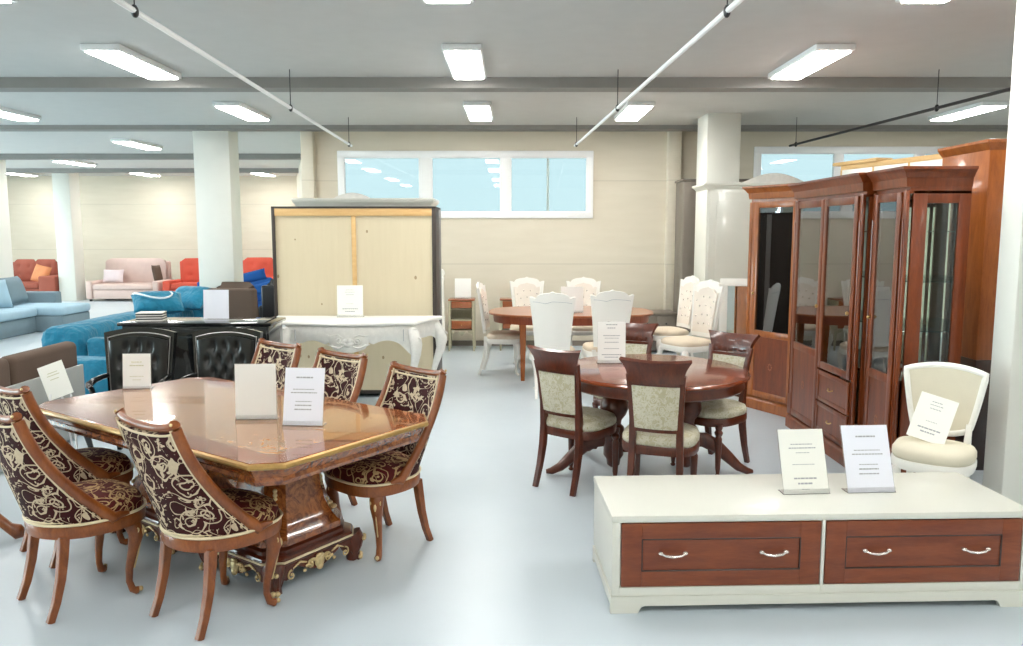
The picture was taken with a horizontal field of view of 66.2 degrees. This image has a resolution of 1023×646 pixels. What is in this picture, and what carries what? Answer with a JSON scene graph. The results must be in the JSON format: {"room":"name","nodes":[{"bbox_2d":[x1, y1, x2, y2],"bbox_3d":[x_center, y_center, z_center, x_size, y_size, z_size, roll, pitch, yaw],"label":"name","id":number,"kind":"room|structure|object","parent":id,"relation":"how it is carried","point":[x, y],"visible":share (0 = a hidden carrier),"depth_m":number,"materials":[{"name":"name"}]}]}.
{"room":"store","nodes":[
{"label":"store","id":0,"kind":"room"},
{"bbox_2d":[7,176,296,282],"bbox_3d":[-11.300,-2.391,21.493,11.400,3.200,0.250,0,7,0],"label":"wall","id":1,"kind":"structure","parent":0,"point":[122,216],"depth_m":21.31,"materials":[{"name":"paint"}]},
{"bbox_2d":[6,168,298,172],"bbox_3d":[-11.010,-3.638,18.706,11.980,0.120,0.240,0,7,0],"label":"trim","id":2,"kind":"structure","parent":1,"relation":"attached to","point":[8,170],"depth_m":18.59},
{"bbox_2d":[0,0,1016,175],"bbox_3d":[-4.000,-2.572,8.510,26.000,0.150,25.500,0,7,0],"label":"ceiling","id":3,"kind":"structure","parent":0,"point":[39,38],"depth_m":6.68,"materials":[{"name":"paint"}]},
{"bbox_2d":[80,44,181,79],"bbox_3d":[-3.300,-2.276,6.884,0.320,0.063,1.200,0,7,0],"label":"ceiling light","id":4,"kind":"object","parent":3,"relation":"attached to","point":[119,55],"visible":1,"depth_m":6.70,"materials":[{"name":"white plastic"}]},
{"bbox_2d":[112,0,352,146],"bbox_3d":[-2.025,-2.004,5.934,0.040,0.385,9.253,0,7,-2],"label":"rail","id":5,"kind":"object","parent":3,"relation":"hanging from","point":[133,8],"visible":1,"depth_m":5.20,"materials":[{"name":"white plastic"}]},
{"bbox_2d":[212,101,270,120],"bbox_3d":[-3.300,-2.599,9.665,0.320,0.063,1.200,0,7,0],"label":"ceiling light","id":6,"kind":"object","parent":3,"relation":"attached to","point":[237,108],"visible":1,"depth_m":9.43,"materials":[{"name":"white plastic"}]},
{"bbox_2d":[215,106,268,120],"bbox_3d":[-3.300,-2.574,9.668,0.270,0.013,1.140,0,7,0],"label":"diffuser","id":7,"kind":"object","parent":6,"relation":"attached to","point":[247,113],"depth_m":9.58,"materials":[{"name":"white"}]},
{"bbox_2d":[442,44,485,79],"bbox_3d":[-0.400,-2.276,6.884,0.320,0.063,1.200,0,7,0],"label":"ceiling light","id":8,"kind":"object","parent":3,"relation":"attached to","point":[464,61],"visible":1,"depth_m":6.66,"materials":[{"name":"white plastic"}]},
{"bbox_2d":[463,101,492,120],"bbox_3d":[-0.400,-2.599,9.665,0.320,0.063,1.200,0,7,0],"label":"ceiling light","id":9,"kind":"object","parent":3,"relation":"attached to","point":[475,110],"visible":1,"depth_m":9.35,"materials":[{"name":"white plastic"}]},
{"bbox_2d":[465,106,490,120],"bbox_3d":[-0.400,-2.574,9.668,0.270,0.013,1.140,0,7,0],"label":"diffuser","id":10,"kind":"object","parent":9,"relation":"attached to","point":[474,113],"depth_m":9.58,"materials":[{"name":"white"}]},
{"bbox_2d":[0,77,1011,91],"bbox_3d":[-4.000,-2.372,7.779,26.000,0.120,0.240,0,7,0],"label":"ceiling beam","id":11,"kind":"structure","parent":3,"relation":"attached to","point":[7,84],"depth_m":7.66,"materials":[{"name":"paint"}]},
{"bbox_2d":[614,101,654,120],"bbox_3d":[1.500,-2.599,9.665,0.320,0.063,1.200,0,7,0],"label":"ceiling light","id":12,"kind":"object","parent":3,"relation":"attached to","point":[632,110],"visible":0.98,"depth_m":9.39,"materials":[{"name":"white plastic"}]},
{"bbox_2d":[616,106,651,120],"bbox_3d":[1.500,-2.574,9.668,0.270,0.013,1.140,0,7,0],"label":"diffuser","id":13,"kind":"object","parent":12,"relation":"attached to","point":[627,113],"depth_m":9.58,"materials":[{"name":"white"}]},
{"bbox_2d":[574,0,743,146],"bbox_3d":[1.050,-2.004,5.934,0.040,0.385,9.259,0,7,-2],"label":"rail","id":14,"kind":"object","parent":3,"relation":"hanging from","point":[728,8],"visible":1,"depth_m":5.24,"materials":[{"name":"white plastic"}]},
{"bbox_2d":[768,44,855,79],"bbox_3d":[2.600,-2.276,6.884,0.320,0.063,1.200,0,7,0],"label":"ceiling light","id":15,"kind":"object","parent":3,"relation":"attached to","point":[817,56],"visible":1,"depth_m":6.67,"materials":[{"name":"white plastic"}]},
{"bbox_2d":[789,69,1010,146],"bbox_3d":[4.070,-2.004,5.934,0.040,0.385,9.274,0,7,-4],"label":"rail","id":16,"kind":"object","parent":3,"relation":"hanging from","point":[936,107],"visible":1,"depth_m":7.61,"materials":[{"name":"black metal"}]},
{"bbox_2d":[928,101,1009,120],"bbox_3d":[5.600,-2.599,9.665,0.320,0.063,1.200,0,7,0],"label":"ceiling light","id":17,"kind":"object","parent":3,"relation":"attached to","point":[984,106],"visible":1,"depth_m":9.45,"materials":[{"name":"white plastic"}]},
{"bbox_2d":[931,106,1005,120],"bbox_3d":[5.600,-2.574,9.668,0.270,0.013,1.140,0,7,0],"label":"diffuser","id":18,"kind":"object","parent":17,"relation":"attached to","point":[967,111],"depth_m":9.58,"materials":[{"name":"white"}]},
{"bbox_2d":[0,297,1022,645],"bbox_3d":[-4.000,0.741,8.895,26.000,0.120,25.500,0,7,0],"label":"floor","id":19,"kind":"structure","parent":0,"point":[508,560],"depth_m":3.80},
{"bbox_2d":[0,160,13,277],"bbox_3d":[-10.685,-1.779,16.127,0.530,3.220,0.450,0,7,0],"label":"column","id":20,"kind":"structure","parent":19,"relation":"on","point":[6,259],"depth_m":16.14,"materials":[{"name":"paint"}]},
{"bbox_2d":[13,259,58,290],"bbox_3d":[-12.180,-1.094,19.821,1.900,1.008,1.030,0,7,0],"label":"sofa","id":21,"kind":"object","parent":19,"relation":"on","point":[22,268],"visible":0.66,"depth_m":20.04,"materials":[{"name":"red fabric"}]},
{"bbox_2d":[13,259,35,280],"bbox_3d":[-12.445,-1.311,20.121,0.636,0.647,0.222,0,7,0],"label":"cushion","id":22,"kind":"object","parent":21,"relation":"on","point":[22,268],"depth_m":20.06,"materials":[{"name":"red fabric"}]},
{"bbox_2d":[0,341,84,471],"bbox_3d":[-4.020,0.637,5.711,0.860,0.780,1.800,0,7,0],"label":"sofa","id":23,"kind":"object","parent":19,"relation":"on","point":[17,370],"visible":0.38,"depth_m":6.01,"materials":[{"name":"beige fabric"}]},
{"bbox_2d":[2,341,76,384],"bbox_3d":[-3.685,0.444,6.157,0.130,0.500,0.870,0,7,0],"label":"cushion","id":24,"kind":"object","parent":23,"relation":"on","point":[23,366],"depth_m":6.03,"materials":[{"name":"brown fabric"}]},
{"bbox_2d":[0,291,89,339],"bbox_3d":[-8.490,-0.075,12.283,1.720,0.720,4.420,0,7,0],"label":"sofa","id":25,"kind":"object","parent":19,"relation":"on","point":[43,311],"visible":0.84,"depth_m":13.40,"materials":[{"name":"fabric"}]},
{"bbox_2d":[0,276,27,303],"bbox_3d":[-8.770,-0.570,13.776,0.297,0.476,0.720,-1,7,-5],"label":"throw cushion","id":26,"kind":"object","parent":25,"relation":"on","point":[18,294],"visible":0.8,"depth_m":13.74,"materials":[{"name":"fabric"}]},
{"bbox_2d":[0,307,36,321],"bbox_3d":[-8.525,-0.100,12.542,0.950,0.150,1.640,0,7,0],"label":"seat cushion","id":27,"kind":"object","parent":25,"relation":"on","point":[11,314],"depth_m":12.93,"materials":[{"name":"blue fabric"}]},
{"bbox_2d":[13,303,89,315],"bbox_3d":[-8.315,-0.247,13.813,1.370,0.150,0.900,0,7,0],"label":"cushion","id":28,"kind":"object","parent":25,"relation":"on","point":[43,309],"depth_m":13.66,"materials":[{"name":"blue fabric"}]},
{"bbox_2d":[37,360,77,448],"bbox_3d":[-3.330,0.652,5.880,0.336,0.754,0.232,4,8,34],"label":"sign","id":29,"kind":"object","parent":19,"relation":"on","point":[54,377],"visible":0.65,"depth_m":5.85,"materials":[{"name":"beige paper"}]},
{"bbox_2d":[0,386,133,568],"bbox_3d":[-2.371,0.746,4.192,0.539,0.964,0.616,5,8,37],"label":"dining chair","id":30,"kind":"object","parent":19,"relation":"on","point":[82,464],"visible":0.54,"depth_m":3.97,"materials":[{"name":"fabric"}]},
{"bbox_2d":[52,173,85,300],"bbox_3d":[-10.990,-2.171,19.510,0.420,3.220,0.460,0,7,0],"label":"column","id":31,"kind":"structure","parent":19,"relation":"on","point":[66,189],"depth_m":19.35,"materials":[{"name":"paint"}]},
{"bbox_2d":[0,412,146,623],"bbox_3d":[-2.039,0.811,3.628,0.539,0.964,0.616,6,9,40],"label":"dining chair","id":32,"kind":"object","parent":19,"relation":"on","point":[52,506],"visible":1,"depth_m":3.44,"materials":[{"name":"fabric"}]},
{"bbox_2d":[44,308,203,394],"bbox_3d":[-4.404,0.152,9.584,1.237,0.821,3.737,0,7,0],"label":"sofa","id":33,"kind":"object","parent":19,"relation":"on","point":[87,335],"visible":0.17,"depth_m":8.30,"materials":[{"name":"fabric"}]},
{"bbox_2d":[131,291,184,313],"bbox_3d":[-4.520,-0.258,10.037,0.600,0.295,0.352,-4,8,-30],"label":"throw cushion","id":34,"kind":"object","parent":33,"relation":"on","point":[172,305],"visible":0.85,"depth_m":9.94,"materials":[{"name":"teal fabric"}]},
{"bbox_2d":[176,286,208,309],"bbox_3d":[-4.420,-0.344,10.782,0.600,0.316,0.339,2,7,20],"label":"throw cushion","id":35,"kind":"object","parent":33,"relation":"on","point":[191,296],"visible":0.68,"depth_m":10.64,"materials":[{"name":"teal fabric"}]},
{"bbox_2d":[83,328,176,449],"bbox_3d":[-2.871,0.544,5.906,0.589,0.967,0.592,0,7,-3],"label":"tufted armchair","id":36,"kind":"object","parent":19,"relation":"on","point":[161,343],"visible":0.53,"depth_m":6.06,"materials":[{"name":"black leather"}]},
{"bbox_2d":[86,258,173,300],"bbox_3d":[-9.580,-1.103,19.770,1.800,1.038,0.980,0,7,0],"label":"sofa","id":37,"kind":"object","parent":19,"relation":"on","point":[137,275],"visible":0.73,"depth_m":19.95,"materials":[{"name":"pink fabric"}]},
{"bbox_2d":[93,283,152,289],"bbox_3d":[-9.580,-0.922,19.675,1.472,0.140,0.750,0,7,0],"label":"seat cushion","id":38,"kind":"object","parent":37,"relation":"on","point":[96,286],"depth_m":19.31,"materials":[{"name":"pink fabric"}]},
{"bbox_2d":[106,258,165,282],"bbox_3d":[-9.580,-1.302,20.046,1.551,0.706,0.223,0,7,0],"label":"cushion","id":39,"kind":"object","parent":37,"relation":"on","point":[136,270],"depth_m":19.97,"materials":[{"name":"pink fabric"}]},
{"bbox_2d":[162,258,198,290],"bbox_3d":[-7.950,-1.099,19.740,1.250,1.038,1.030,0,7,-2],"label":"armchair","id":40,"kind":"object","parent":19,"relation":"on","point":[189,267],"visible":0.34,"depth_m":19.95,"materials":[{"name":"red fabric"}]},
{"bbox_2d":[181,258,198,281],"bbox_3d":[-7.962,-1.312,20.040,0.945,0.686,0.222,0,7,-2],"label":"cushion","id":41,"kind":"object","parent":40,"relation":"on","point":[189,266],"depth_m":19.96,"materials":[{"name":"fabric"}]},
{"bbox_2d":[114,408,282,640],"bbox_3d":[-1.350,0.828,3.486,0.539,0.964,0.616,5,8,35],"label":"dining chair","id":42,"kind":"object","parent":19,"relation":"on","point":[194,514],"visible":1,"depth_m":3.30,"materials":[{"name":"fabric"}]},
{"bbox_2d":[117,317,285,379],"bbox_3d":[-2.710,0.436,6.968,1.320,0.930,0.458,0,7,0],"label":"sideboard","id":43,"kind":"object","parent":19,"relation":"on","point":[271,327],"visible":0.16,"depth_m":6.73,"materials":[{"name":"black wood"}]},
{"bbox_2d":[203,290,228,318],"bbox_3d":[-2.629,-0.167,6.988,0.230,0.258,0.021,0,7,3],"label":"price card","id":44,"kind":"object","parent":43,"relation":"on","point":[215,302],"visible":1,"depth_m":6.99,"materials":[{"name":"paper"}]},
{"bbox_2d":[192,131,243,287],"bbox_3d":[-4.320,-1.258,11.633,0.520,3.220,0.400,0,7,0],"label":"column","id":45,"kind":"structure","parent":19,"relation":"on","point":[216,155],"depth_m":11.41,"materials":[{"name":"paint"}]},
{"bbox_2d":[180,327,262,380],"bbox_3d":[-2.219,0.542,5.925,0.589,0.967,0.592,0,7,1],"label":"tufted armchair","id":46,"kind":"object","parent":19,"relation":"on","point":[216,351],"visible":0.47,"depth_m":6.08,"materials":[{"name":"black leather"}]},
{"bbox_2d":[39,377,428,597],"bbox_3d":[-1.536,0.845,4.264,2.094,0.755,1.118,5,8,35],"label":"dining table","id":47,"kind":"object","parent":19,"relation":"on","point":[285,464],"visible":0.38,"depth_m":3.89,"materials":[{"name":"brown wood"}]},
{"bbox_2d":[122,353,154,388],"bbox_3d":[-2.292,0.292,4.819,0.171,0.217,0.073,0,7,-4],"label":"price card","id":48,"kind":"object","parent":47,"relation":"on","point":[136,367],"visible":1,"depth_m":4.80,"materials":[{"name":"paper"}]},
{"bbox_2d":[234,363,279,419],"bbox_3d":[-1.307,0.347,4.030,0.211,0.288,0.073,0,7,-3],"label":"price card","id":49,"kind":"object","parent":47,"relation":"on","point":[255,383],"visible":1,"depth_m":4.00,"materials":[{"name":"paper"}]},
{"bbox_2d":[282,367,326,425],"bbox_3d":[-1.032,0.366,3.905,0.206,0.282,0.079,0,7,4],"label":"price card","id":50,"kind":"object","parent":47,"relation":"on","point":[304,387],"visible":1,"depth_m":3.90,"materials":[{"name":"paper"}]},
{"bbox_2d":[291,377,316,409],"bbox_3d":[-1.032,0.350,3.904,0.132,0.160,0.041,0,7,4],"label":"print","id":51,"kind":"object","parent":50,"relation":"attached to","point":[303,389],"depth_m":3.91},
{"bbox_2d":[197,277,271,307],"bbox_3d":[-5.052,-0.386,14.366,1.700,0.859,0.930,-1,7,-8],"label":"sofa","id":52,"kind":"object","parent":19,"relation":"on","point":[259,297],"visible":0.05,"depth_m":14.59,"materials":[{"name":"blue fabric"}]},
{"bbox_2d":[251,277,271,300],"bbox_3d":[-4.768,-0.587,14.660,0.752,0.528,0.222,-1,7,-8],"label":"cushion","id":53,"kind":"object","parent":52,"relation":"on","point":[259,297],"depth_m":14.60,"materials":[{"name":"blue fabric"}]},
{"bbox_2d":[207,282,274,316],"bbox_3d":[-3.402,0.001,10.032,0.800,1.088,0.750,1,7,8],"label":"armchair","id":54,"kind":"object","parent":19,"relation":"on","point":[243,301],"visible":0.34,"depth_m":9.62,"materials":[{"name":"brown fabric"}]},
{"bbox_2d":[216,282,258,316],"bbox_3d":[-3.428,-0.143,9.833,0.549,0.755,0.223,1,7,8],"label":"cushion","id":55,"kind":"object","parent":54,"relation":"on","point":[231,285],"depth_m":9.74,"materials":[{"name":"fabric"}]},
{"bbox_2d":[243,257,272,278],"bbox_3d":[-6.449,-1.109,19.738,1.150,1.058,1.030,0,7,3],"label":"armchair","id":56,"kind":"object","parent":19,"relation":"on","point":[250,264],"visible":0.24,"depth_m":19.98,"materials":[{"name":"red fabric"}]},
{"bbox_2d":[258,279,274,316],"bbox_3d":[-3.150,-0.096,10.997,0.620,1.058,0.630,0,7,0],"label":"armchair","id":57,"kind":"object","parent":19,"relation":"on","point":[266,309],"visible":0.15,"depth_m":10.66,"materials":[{"name":"black leather"}]},
{"bbox_2d":[251,338,301,389],"bbox_3d":[-1.759,0.620,5.278,0.539,0.964,0.616,5,8,37],"label":"dining chair","id":58,"kind":"object","parent":19,"relation":"on","point":[290,357],"visible":0.28,"depth_m":5.42,"materials":[{"name":"fabric"}]},
{"bbox_2d":[313,347,367,505],"bbox_3d":[-1.232,0.671,4.834,0.539,0.964,0.616,5,8,37],"label":"dining chair","id":59,"kind":"object","parent":19,"relation":"on","point":[344,378],"visible":0.26,"depth_m":4.96,"materials":[{"name":"fabric"}]},
{"bbox_2d":[271,206,442,392],"bbox_3d":[-1.577,-0.230,8.258,1.665,1.955,0.580,0,7,0],"label":"wardrobe","id":60,"kind":"object","parent":19,"relation":"on","point":[394,252],"visible":0.6,"depth_m":7.95,"materials":[{"name":"beige wood"}]},
{"bbox_2d":[277,316,447,373],"bbox_3d":[-1.505,0.393,7.554,1.754,0.870,0.603,0,7,0],"label":"console table","id":61,"kind":"object","parent":19,"relation":"on","point":[343,334],"visible":0.82,"depth_m":7.30,"materials":[{"name":"white paint"}]},
{"bbox_2d":[337,285,363,316],"bbox_3d":[-1.571,-0.215,7.660,0.256,0.313,0.073,0,7,-2],"label":"price card","id":62,"kind":"object","parent":61,"relation":"on","point":[349,297],"visible":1,"depth_m":7.63,"materials":[{"name":"beige paper"}]},
{"bbox_2d":[291,193,438,205],"bbox_3d":[-1.640,-0.412,9.067,1.575,2.130,0.648,0,7,0],"label":"armoire","id":63,"kind":"object","parent":19,"relation":"on","point":[347,199],"visible":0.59,"depth_m":8.65,"materials":[{"name":"beige paint"}]},
{"bbox_2d":[323,361,446,561],"bbox_3d":[-0.700,0.735,4.287,0.539,0.964,0.616,6,9,41],"label":"dining chair","id":64,"kind":"object","parent":19,"relation":"on","point":[397,470],"visible":0.84,"depth_m":4.21,"materials":[{"name":"fabric"}]},
{"bbox_2d":[448,298,475,350],"bbox_3d":[-0.715,0.018,11.371,0.380,0.746,0.333,0,7,0],"label":"nightstand","id":65,"kind":"object","parent":19,"relation":"on","point":[461,312],"visible":0.98,"depth_m":11.23,"materials":[{"name":"brown wood"}]},
{"bbox_2d":[476,282,520,375],"bbox_3d":[-0.135,0.056,9.495,0.581,1.111,0.502,1,7,7],"label":"dining chair","id":66,"kind":"object","parent":19,"relation":"on","point":[496,336],"visible":0.95,"depth_m":9.34,"materials":[{"name":"paint"}]},
{"bbox_2d":[509,277,543,363],"bbox_3d":[0.219,-0.039,10.319,0.502,1.111,0.581,0,7,-3],"label":"dining chair","id":67,"kind":"object","parent":19,"relation":"on","point":[522,289],"visible":0.56,"depth_m":10.49,"materials":[{"name":"paint"}]},
{"bbox_2d":[529,292,575,398],"bbox_3d":[0.427,0.207,8.193,0.502,1.111,0.581,0,7,3],"label":"dining chair","id":68,"kind":"object","parent":19,"relation":"on","point":[552,313],"visible":0.84,"depth_m":7.93,"materials":[{"name":"paint"}]},
{"bbox_2d":[489,306,653,380],"bbox_3d":[0.700,0.237,9.370,1.940,0.772,1.240,0,7,0],"label":"table","id":69,"kind":"object","parent":19,"relation":"on","point":[521,316],"visible":0.52,"depth_m":8.95,"materials":[{"name":"brown wood"}]},
{"bbox_2d":[527,344,619,496],"bbox_3d":[0.428,0.615,5.303,0.480,0.967,0.579,5,9,39],"label":"dining chair","id":70,"kind":"object","parent":19,"relation":"on","point":[562,412],"visible":0.99,"depth_m":5.12,"materials":[{"name":"red wood"}]},
{"bbox_2d":[566,277,600,345],"bbox_3d":[0.953,-0.039,10.319,0.502,1.111,0.581,0,7,3],"label":"dining chair","id":71,"kind":"object","parent":19,"relation":"on","point":[591,287],"visible":0.28,"depth_m":10.48,"materials":[{"name":"paint"}]},
{"bbox_2d":[581,290,633,357],"bbox_3d":[1.023,0.176,8.461,0.502,1.111,0.581,-1,7,-6],"label":"dining chair","id":72,"kind":"object","parent":19,"relation":"on","point":[612,305],"visible":0.46,"depth_m":8.18,"materials":[{"name":"paint"}]},
{"bbox_2d":[592,323,658,448],"bbox_3d":[0.913,0.500,6.292,0.480,0.967,0.579,2,7,20],"label":"dining chair","id":73,"kind":"object","parent":19,"relation":"on","point":[637,333],"visible":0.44,"depth_m":6.43,"materials":[{"name":"red wood"}]},
{"bbox_2d":[546,354,752,473],"bbox_3d":[0.970,0.689,5.486,1.455,0.752,1.340,0,7,0],"label":"oval dining table","id":74,"kind":"object","parent":19,"relation":"on","point":[707,379],"visible":0.56,"depth_m":5.38,"materials":[{"name":"brown wood"}]},
{"bbox_2d":[596,321,625,362],"bbox_3d":[0.720,0.137,5.667,0.206,0.302,0.073,0,7,0],"label":"price card","id":75,"kind":"object","parent":74,"relation":"on","point":[611,335],"visible":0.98,"depth_m":5.64,"materials":[{"name":"paper"}]},
{"bbox_2d":[602,324,620,357],"bbox_3d":[0.720,0.129,5.643,0.140,0.240,0.018,0,7,0],"label":"print","id":76,"kind":"object","parent":75,"relation":"attached to","point":[611,333],"depth_m":5.64},
{"bbox_2d":[619,356,699,475],"bbox_3d":[0.929,0.662,4.895,0.480,0.967,0.579,2,7,20],"label":"dining chair","id":77,"kind":"object","parent":19,"relation":"on","point":[656,389],"visible":0.94,"depth_m":4.69,"materials":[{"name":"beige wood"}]},
{"bbox_2d":[643,310,677,350],"bbox_3d":[2.040,0.101,11.308,0.600,0.535,0.557,0,7,0],"label":"sideboard","id":78,"kind":"object","parent":19,"relation":"on","point":[662,317],"visible":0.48,"depth_m":11.04,"materials":[{"name":"grey laminate"}]},
{"bbox_2d":[644,275,700,355],"bbox_3d":[1.956,0.008,9.623,0.616,1.177,0.532,-2,7,-14],"label":"dining chair","id":79,"kind":"object","parent":19,"relation":"on","point":[684,315],"visible":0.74,"depth_m":9.61,"materials":[{"name":"paint"}]},
{"bbox_2d":[657,279,724,356],"bbox_3d":[1.993,0.110,8.748,0.616,1.177,0.532,-4,8,-28],"label":"dining chair","id":80,"kind":"object","parent":19,"relation":"on","point":[707,297],"visible":0.91,"depth_m":8.74,"materials":[{"name":"paint"}]},
{"bbox_2d":[673,179,748,332],"bbox_3d":[2.840,-0.814,11.231,0.960,2.430,0.540,0,7,0],"label":"wardrobe","id":81,"kind":"object","parent":19,"relation":"on","point":[685,194],"visible":0.25,"depth_m":10.96,"materials":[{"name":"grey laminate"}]},
{"bbox_2d":[670,329,760,474],"bbox_3d":[1.476,0.566,5.727,0.579,0.967,0.480,-6,9,-43],"label":"dining chair","id":82,"kind":"object","parent":19,"relation":"on","point":[720,413],"visible":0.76,"depth_m":5.71,"materials":[{"name":"red wood"}]},
{"bbox_2d":[692,113,740,335],"bbox_3d":[2.705,-1.116,10.411,0.430,3.220,0.540,0,7,0],"label":"column","id":83,"kind":"structure","parent":19,"relation":"on","point":[719,134],"depth_m":10.02,"materials":[{"name":"paint"}]},
{"bbox_2d":[719,278,746,353],"bbox_3d":[2.747,0.063,9.227,0.600,1.159,0.219,2,7,14],"label":"cabinet","id":84,"kind":"object","parent":19,"relation":"on","point":[732,316],"visible":0.23,"depth_m":9.26,"materials":[{"name":"white paint"}]},
{"bbox_2d":[726,286,746,353],"bbox_3d":[2.747,0.063,9.225,0.420,0.979,0.162,2,7,14],"label":"mirror glass","id":85,"kind":"object","parent":84,"relation":"attached to","point":[736,296],"depth_m":9.26,"materials":[{"name":"mirror"}]},
{"bbox_2d":[692,173,803,358],"bbox_3d":[3.100,-0.615,9.694,1.654,2.390,0.644,0,7,0],"label":"wardrobe","id":86,"kind":"object","parent":19,"relation":"on","point":[722,209],"visible":0.32,"depth_m":9.34,"materials":[{"name":"beige paint"}]},
{"bbox_2d":[742,183,797,417],"bbox_3d":[2.604,-0.220,7.410,0.497,2.130,0.769,-3,7,-27],"label":"tall cabinet","id":87,"kind":"object","parent":19,"relation":"on","point":[772,207],"visible":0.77,"depth_m":7.34,"materials":[{"name":"brown wood"}]},
{"bbox_2d":[593,472,1022,613],"bbox_3d":[1.389,1.043,3.803,1.913,0.452,0.612,0,7,-2],"label":"tv cabinet","id":88,"kind":"object","parent":19,"relation":"on","point":[734,539],"visible":1,"depth_m":3.54,"materials":[{"name":"beige paint"}]},
{"bbox_2d":[777,428,829,494],"bbox_3d":[1.411,0.669,3.797,0.228,0.295,0.116,0,7,-4],"label":"price card","id":89,"kind":"object","parent":88,"relation":"on","point":[803,466],"visible":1,"depth_m":3.79,"materials":[{"name":"beige paper"}]},
{"bbox_2d":[789,444,816,483],"bbox_3d":[1.412,0.693,3.789,0.133,0.205,0.076,0,7,-4],"label":"print","id":90,"kind":"object","parent":89,"relation":"attached to","point":[802,457],"depth_m":3.79},
{"bbox_2d":[840,424,895,492],"bbox_3d":[1.732,0.660,3.819,0.236,0.309,0.121,0,7,-3],"label":"price card","id":91,"kind":"object","parent":88,"relation":"on","point":[865,448],"visible":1,"depth_m":3.82,"materials":[{"name":"paper"}]},
{"bbox_2d":[852,436,881,473],"bbox_3d":[1.732,0.642,3.821,0.152,0.175,0.065,0,7,-3],"label":"print","id":92,"kind":"object","parent":91,"relation":"attached to","point":[866,450],"depth_m":3.82},
{"bbox_2d":[785,172,876,466],"bbox_3d":[2.629,-0.063,6.169,0.512,2.105,1.387,0,7,0],"label":"display cabinet","id":93,"kind":"object","parent":19,"relation":"on","point":[833,226],"visible":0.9,"depth_m":6.01,"materials":[{"name":"brown wood"}]},
{"bbox_2d":[840,154,942,174],"bbox_3d":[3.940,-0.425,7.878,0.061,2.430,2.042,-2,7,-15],"label":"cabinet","id":94,"kind":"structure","parent":19,"relation":"on","point":[935,159],"depth_m":7.94,"materials":[{"name":"white wood"}]},
{"bbox_2d":[862,166,978,472],"bbox_3d":[2.654,0.046,5.223,0.462,2.105,0.515,0,7,0],"label":"display cabinet","id":95,"kind":"object","parent":19,"relation":"on","point":[921,217],"visible":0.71,"depth_m":5.11,"materials":[{"name":"brown wood"}]},
{"bbox_2d":[900,200,929,366],"bbox_3d":[2.708,-0.266,5.420,0.295,1.160,0.005,0,7,0],"label":"mirror","id":96,"kind":"object","parent":95,"relation":"on","point":[926,272],"depth_m":5.42,"materials":[{"name":"mirror"}]},
{"bbox_2d":[922,203,957,361],"bbox_3d":[2.869,-0.242,5.217,0.005,1.180,0.406,0,7,0],"label":"glass pane","id":97,"kind":"object","parent":95,"relation":"attached to","point":[941,217],"depth_m":5.27,"materials":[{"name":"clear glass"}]},
{"bbox_2d":[891,362,989,478],"bbox_3d":[2.467,0.719,4.573,0.452,0.927,0.522,5,8,37],"label":"padded chair","id":98,"kind":"object","parent":19,"relation":"on","point":[965,385],"visible":0.74,"depth_m":4.60,"materials":[{"name":"white paint"}]},
{"bbox_2d":[906,391,958,443],"bbox_3d":[2.436,0.553,4.542,0.255,0.292,0.114,4,8,32],"label":"price card","id":99,"kind":"object","parent":98,"relation":"on","point":[933,416],"visible":1,"depth_m":4.54,"materials":[{"name":"beige paper"}]},
{"bbox_2d":[918,401,942,434],"bbox_3d":[2.437,0.549,4.540,0.120,0.175,0.079,20,16,29],"label":"print","id":100,"kind":"object","parent":99,"relation":"attached to","point":[930,413],"depth_m":4.55},
{"bbox_2d":[937,139,1006,469],"bbox_3d":[3.700,-0.137,5.803,0.899,2.335,0.642,0,7,0],"label":"wardrobe","id":101,"kind":"object","parent":19,"relation":"on","point":[989,155],"visible":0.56,"depth_m":5.53,"materials":[{"name":"orange wood"}]},
{"bbox_2d":[983,0,1022,505],"bbox_3d":[3.220,-0.447,4.639,0.560,3.220,0.200,0,7,0],"label":"column","id":102,"kind":"structure","parent":19,"relation":"on","point":[1003,459],"depth_m":4.65,"materials":[{"name":"paint"}]},
{"bbox_2d":[315,132,1007,339],"bbox_3d":[2.985,-1.262,11.758,12.030,3.200,0.250,0,7,0],"label":"wall","id":103,"kind":"structure","parent":0,"point":[621,247],"depth_m":11.59,"materials":[{"name":"paint"}]},
{"bbox_2d":[300,131,316,197],"bbox_3d":[-2.960,-1.243,11.589,0.180,3.200,0.190,0,7,0],"label":"column","id":104,"kind":"structure","parent":103,"relation":"attached to","point":[307,138],"depth_m":11.38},
{"bbox_2d":[337,151,593,217],"bbox_3d":[-0.675,-2.037,11.578,3.750,0.980,0.130,0,7,0],"label":"window","id":105,"kind":"structure","parent":103,"relation":"in","point":[425,157],"depth_m":11.49,"materials":[{"name":"white plastic"}]},
{"bbox_2d":[0,125,1007,131],"bbox_3d":[-4.000,-2.789,11.203,26.000,0.080,0.240,0,7,0],"label":"ceiling beam","id":106,"kind":"structure","parent":103,"relation":"attached to","point":[3,128],"depth_m":11.09,"materials":[{"name":"paint"}]},
{"bbox_2d":[663,131,681,310],"bbox_3d":[2.365,-1.243,11.589,0.190,3.200,0.190,0,7,0],"label":"trim","id":107,"kind":"structure","parent":103,"relation":"attached to","point":[674,138],"depth_m":11.46,"materials":[{"name":"paint"}]},
{"bbox_2d":[753,146,949,177],"bbox_3d":[5.400,-2.074,11.548,3.700,1.020,0.080,0,7,0],"label":"window","id":108,"kind":"structure","parent":103,"relation":"in","point":[838,152],"depth_m":11.46,"materials":[{"name":"white plastic"}]},
{"bbox_3d":[-17.125,-0.908,8.703,0.250,3.200,25.500,0,7,0],"label":"wall","id":109,"kind":"structure","parent":0,"visible":0},
{"bbox_2d":[0,154,300,159],"bbox_3d":[-10.537,-3.235,15.229,12.925,0.120,0.240,0,7,0],"label":"trim","id":110,"kind":"structure","parent":109,"relation":"attached to","point":[2,156],"depth_m":15.11,"materials":[{"name":"paint"}]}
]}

